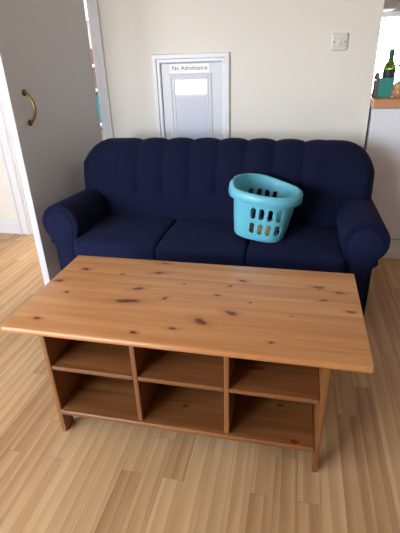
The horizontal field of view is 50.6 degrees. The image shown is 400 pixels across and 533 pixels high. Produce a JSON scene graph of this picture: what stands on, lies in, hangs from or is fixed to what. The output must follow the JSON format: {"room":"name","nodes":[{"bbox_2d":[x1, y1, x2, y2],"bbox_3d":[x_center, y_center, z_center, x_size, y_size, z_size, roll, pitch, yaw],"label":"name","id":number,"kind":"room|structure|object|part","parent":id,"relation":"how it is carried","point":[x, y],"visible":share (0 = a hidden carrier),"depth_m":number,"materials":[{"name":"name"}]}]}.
{"room":"living room","nodes":[
{"label":"living room","id":0,"kind":"room"},
{"bbox_2d":[84,0,87,17],"bbox_3d":[-0.458,-2.042,4.416,3.606,2.400,0.100,4,27,12],"label":"wall","id":1,"kind":"structure","parent":0,"point":[84,0],"depth_m":4.25,"materials":[{"name":"paint"}]},
{"bbox_2d":[0,0,384,218],"bbox_3d":[-0.741,-1.330,3.022,3.726,2.400,0.120,4,27,12],"label":"wall","id":2,"kind":"structure","parent":0,"point":[287,81],"depth_m":2.71,"materials":[{"name":"paint"}]},
{"bbox_2d":[0,219,19,233],"bbox_3d":[-2.052,-0.377,3.754,0.995,0.125,0.018,4,27,12],"label":"baseboard","id":3,"kind":"structure","parent":2,"relation":"attached to","point":[6,225],"depth_m":3.66,"materials":[{"name":"white paint"}]},
{"bbox_2d":[0,89,32,234],"bbox_3d":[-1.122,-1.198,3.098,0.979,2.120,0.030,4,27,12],"label":"trim","id":4,"kind":"structure","parent":2,"relation":"attached to","point":[6,152],"depth_m":3.44,"materials":[{"name":"white paint"}]},
{"bbox_2d":[0,0,101,284],"bbox_3d":[-0.859,-0.933,2.679,0.111,1.994,0.846,7,28,18],"label":"door","id":5,"kind":"structure","parent":2,"relation":"in","point":[47,84],"depth_m":2.56,"materials":[{"name":"paint"}]},
{"bbox_3d":[-0.943,-0.887,2.367,0.061,0.196,0.036,7,28,18],"label":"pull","id":6,"kind":"part","parent":5,"relation":"part of","materials":[{"name":"gold metal"}]},
{"bbox_2d":[86,0,113,139],"bbox_3d":[-0.678,-1.129,3.030,0.076,2.030,0.018,4,27,12],"label":"trim","id":7,"kind":"structure","parent":2,"relation":"attached to","point":[92,5],"depth_m":2.90,"materials":[{"name":"white paint"}]},
{"bbox_2d":[151,52,229,139],"bbox_3d":[-0.041,-0.791,3.067,0.524,1.350,0.060,4,27,12],"label":"door","id":8,"kind":"structure","parent":2,"relation":"in","point":[196,105],"depth_m":2.88,"materials":[{"name":"paint"}]},
{"bbox_2d":[169,63,209,73],"bbox_3d":[-0.069,-1.310,2.801,0.276,0.058,0.006,4,27,12],"label":"sign","id":9,"kind":"object","parent":8,"relation":"attached to","point":[198,67],"visible":1,"depth_m":2.80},
{"bbox_3d":[-0.048,-0.824,3.047,0.292,1.028,0.010,4,27,12],"label":"panel moulding","id":10,"kind":"part","parent":8,"relation":"part of","materials":[{"name":"paint"}]},
{"bbox_3d":[-0.047,-0.825,3.048,0.218,0.956,0.006,4,27,12],"label":"panel","id":11,"kind":"part","parent":8,"relation":"part of","materials":[{"name":"white glass"}]},
{"bbox_2d":[331,33,347,50],"bbox_3d":[0.838,-1.350,2.543,0.094,0.094,0.016,4,27,12],"label":"light switch","id":12,"kind":"object","parent":2,"relation":"attached to","point":[339,42],"visible":1,"depth_m":2.54,"materials":[{"name":"white plastic"}]},
{"bbox_2d":[0,233,399,532],"bbox_3d":[-0.045,0.388,2.338,5.800,0.100,6.900,4,27,12],"label":"floor","id":13,"kind":"structure","parent":0,"point":[93,476],"depth_m":1.56,"materials":[{"name":"laminate"}]},
{"bbox_2d":[86,17,101,127],"bbox_3d":[-0.944,-1.434,4.077,0.600,1.650,0.240,4,27,12],"label":"bookcase","id":14,"kind":"object","parent":13,"relation":"on","point":[87,21],"visible":0.02,"depth_m":3.87,"materials":[{"name":"white paint"}]},
{"bbox_2d":[90,49,93,63],"bbox_3d":[-0.943,-1.900,3.830,0.408,0.125,0.201,4,27,12],"label":"storage box","id":15,"kind":"object","parent":14,"relation":"on","point":[90,49],"visible":0.02,"depth_m":3.74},
{"bbox_2d":[93,69,96,88],"bbox_3d":[-0.937,-1.737,3.912,0.408,0.160,0.201,4,27,12],"label":"storage box","id":16,"kind":"object","parent":14,"relation":"on","point":[93,69],"visible":0.04,"depth_m":3.83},
{"bbox_2d":[96,93,101,122],"bbox_3d":[-0.929,-1.509,4.026,0.408,0.250,0.201,4,27,12],"label":"storage box","id":17,"kind":"object","parent":14,"relation":"on","point":[96,93],"visible":0.02,"depth_m":3.94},
{"bbox_2d":[1,255,373,471],"bbox_3d":[-0.025,0.344,1.757,1.258,0.500,0.617,4,27,12],"label":"coffee table","id":18,"kind":"object","parent":13,"relation":"on","point":[235,353],"visible":1,"depth_m":1.56,"materials":[{"name":"brown wood"}]},
{"bbox_3d":[-0.492,0.323,1.861,0.020,0.474,0.591,4,27,12],"label":"panel","id":19,"kind":"part","parent":18,"relation":"part of","materials":[{"name":"brown wood"}]},
{"bbox_2d":[52,340,132,379],"bbox_3d":[-0.330,0.257,1.785,0.320,0.018,0.584,4,27,12],"label":"shelf","id":20,"kind":"object","parent":18,"relation":"attached to","point":[77,356],"depth_m":1.59,"materials":[{"name":"brown wood"}]},
{"bbox_2d":[138,349,223,391],"bbox_3d":[-0.007,0.280,1.716,0.310,0.018,0.584,4,27,12],"label":"shelf","id":21,"kind":"object","parent":18,"relation":"attached to","point":[191,370],"depth_m":1.52,"materials":[{"name":"brown wood"}]},
{"bbox_2d":[61,374,314,452],"bbox_3d":[-0.011,0.470,1.813,0.960,0.022,0.599,4,27,12],"label":"shelf","id":22,"kind":"object","parent":18,"relation":"attached to","point":[286,424],"depth_m":1.62,"materials":[{"name":"brown wood"}]},
{"bbox_2d":[229,358,319,403],"bbox_3d":[0.305,0.301,1.650,0.298,0.018,0.584,4,27,12],"label":"shelf","id":23,"kind":"object","parent":18,"relation":"attached to","point":[298,383],"depth_m":1.45,"materials":[{"name":"brown wood"}]},
{"bbox_3d":[0.463,0.390,1.659,0.020,0.474,0.591,4,27,12],"label":"panel","id":24,"kind":"part","parent":18,"relation":"part of","materials":[{"name":"brown wood"}]},
{"bbox_2d":[42,137,390,316],"bbox_3d":[0.075,-0.267,2.536,1.881,0.884,0.722,5,27,13],"label":"sofa","id":25,"kind":"object","parent":13,"relation":"on","point":[160,199],"visible":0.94,"depth_m":2.44,"materials":[{"name":"blue fabric"}]},
{"bbox_3d":[-0.799,-0.092,2.499,0.160,0.484,0.015,5,27,13],"label":"arm","id":26,"kind":"part","parent":25,"relation":"part of","materials":[{"name":"blue fabric"}]},
{"bbox_3d":[-0.726,-0.228,2.763,0.229,0.563,0.620,5,27,13],"label":"armrest","id":27,"kind":"part","parent":25,"relation":"part of","materials":[{"name":"blue fabric"}]},
{"bbox_2d":[74,214,176,259],"bbox_3d":[-0.428,-0.194,2.589,0.496,0.128,0.514,5,27,13],"label":"seat cushion","id":28,"kind":"object","parent":25,"relation":"on","point":[131,236],"depth_m":2.43,"materials":[{"name":"blue fabric"}]},
{"bbox_2d":[156,218,249,265],"bbox_3d":[0.053,-0.156,2.478,0.496,0.128,0.514,5,27,13],"label":"seat cushion","id":29,"kind":"object","parent":25,"relation":"on","point":[189,240],"depth_m":2.31,"materials":[{"name":"blue fabric"}]},
{"bbox_3d":[0.118,-0.491,2.646,1.800,0.584,0.276,5,27,13],"label":"backrest","id":30,"kind":"part","parent":25,"relation":"part of","materials":[{"name":"blue fabric"}]},
{"bbox_2d":[229,173,302,242],"bbox_3d":[0.354,-0.313,2.291,0.385,0.326,0.357,7,28,17],"label":"laundry basket","id":31,"kind":"object","parent":25,"relation":"on","point":[289,196],"visible":0.99,"depth_m":2.23,"materials":[{"name":"teal plastic"}]},
{"bbox_2d":[249,217,278,235],"bbox_3d":[0.331,-0.220,2.342,0.191,0.078,0.162,9,29,20],"label":"folded cloth","id":32,"kind":"object","parent":31,"relation":"in","point":[259,228],"visible":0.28,"depth_m":2.27,"materials":[{"name":"fabric"}]},
{"bbox_2d":[245,223,344,272],"bbox_3d":[0.534,-0.118,2.367,0.496,0.128,0.514,5,27,13],"label":"seat cushion","id":33,"kind":"object","parent":25,"relation":"on","point":[303,246],"depth_m":2.19,"materials":[{"name":"blue fabric"}]},
{"bbox_3d":[0.879,-0.100,2.392,0.229,0.563,0.620,5,27,13],"label":"armrest","id":34,"kind":"part","parent":25,"relation":"part of","materials":[{"name":"blue fabric"}]},
{"bbox_3d":[0.808,0.036,2.128,0.160,0.484,0.015,5,27,13],"label":"arm","id":35,"kind":"part","parent":25,"relation":"part of","materials":[{"name":"blue fabric"}]},
{"bbox_2d":[364,106,399,258],"bbox_3d":[1.774,-0.600,2.936,1.290,1.010,0.550,4,27,12],"label":"base cabinet","id":36,"kind":"object","parent":13,"relation":"on","point":[382,139],"visible":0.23,"depth_m":2.74,"materials":[{"name":"white wood"}]},
{"bbox_2d":[370,94,399,107],"bbox_3d":[1.775,-1.075,2.695,1.352,0.050,0.595,4,27,12],"label":"countertop","id":37,"kind":"structure","parent":36,"relation":"on","point":[376,102],"depth_m":2.56,"materials":[{"name":"brown wood"}]},
{"bbox_2d":[371,72,379,96],"bbox_3d":[1.103,-1.139,2.653,0.038,0.145,0.038,4,27,12],"label":"pepper mill","id":38,"kind":"object","parent":37,"relation":"on","point":[377,75],"visible":0.98,"depth_m":2.64,"materials":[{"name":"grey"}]},
{"bbox_2d":[377,77,394,96],"bbox_3d":[1.163,-1.128,2.666,0.094,0.110,0.060,2,27,8],"label":"box","id":39,"kind":"object","parent":37,"relation":"on","point":[385,86],"visible":0.8,"depth_m":2.64,"materials":[{"name":"teal plastic"}]},
{"bbox_3d":[1.162,-1.169,2.646,0.094,0.018,0.060,2,27,8],"label":"lid","id":40,"kind":"part","parent":39,"relation":"part of","materials":[{"name":"teal plastic"}]},
{"bbox_2d":[382,49,395,77],"bbox_3d":[1.199,-1.230,2.686,0.075,0.272,0.075,4,27,12],"label":"bottle","id":41,"kind":"object","parent":37,"relation":"on","point":[389,70],"visible":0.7,"depth_m":2.65,"materials":[{"name":"green glass"}]},
{"bbox_3d":[1.199,-1.229,2.687,0.072,0.270,0.072,4,27,12],"label":"glass","id":42,"kind":"part","parent":41,"relation":"part of","materials":[{"name":"green glass"}]},
{"bbox_2d":[391,81,399,96],"bbox_3d":[1.247,-1.103,2.630,0.113,0.106,0.094,-2,27,1],"label":"bag","id":43,"kind":"object","parent":37,"relation":"on","point":[395,91],"visible":0.96,"depth_m":2.61,"materials":[{"name":"brown paper"}]},
{"bbox_2d":[392,0,399,10],"bbox_3d":[0.644,-2.241,4.732,5.600,2.400,0.100,4,27,12],"label":"wall","id":44,"kind":"structure","parent":0,"point":[398,1],"depth_m":4.18,"materials":[{"name":"beige paint"}]},
{"bbox_2d":[383,0,396,11],"bbox_3d":[1.661,-2.732,3.954,0.360,0.600,0.340,4,27,12],"label":"upper cabinet","id":45,"kind":"object","parent":44,"relation":"attached to","point":[389,5],"visible":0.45,"depth_m":3.90,"materials":[{"name":"grey wood"}]},
{"bbox_2d":[382,11,399,17],"bbox_3d":[2.326,-2.177,4.350,1.750,0.800,0.060,4,27,12],"label":"window","id":46,"kind":"structure","parent":44,"relation":"in","point":[391,13],"depth_m":4.24,"materials":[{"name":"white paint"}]}
]}

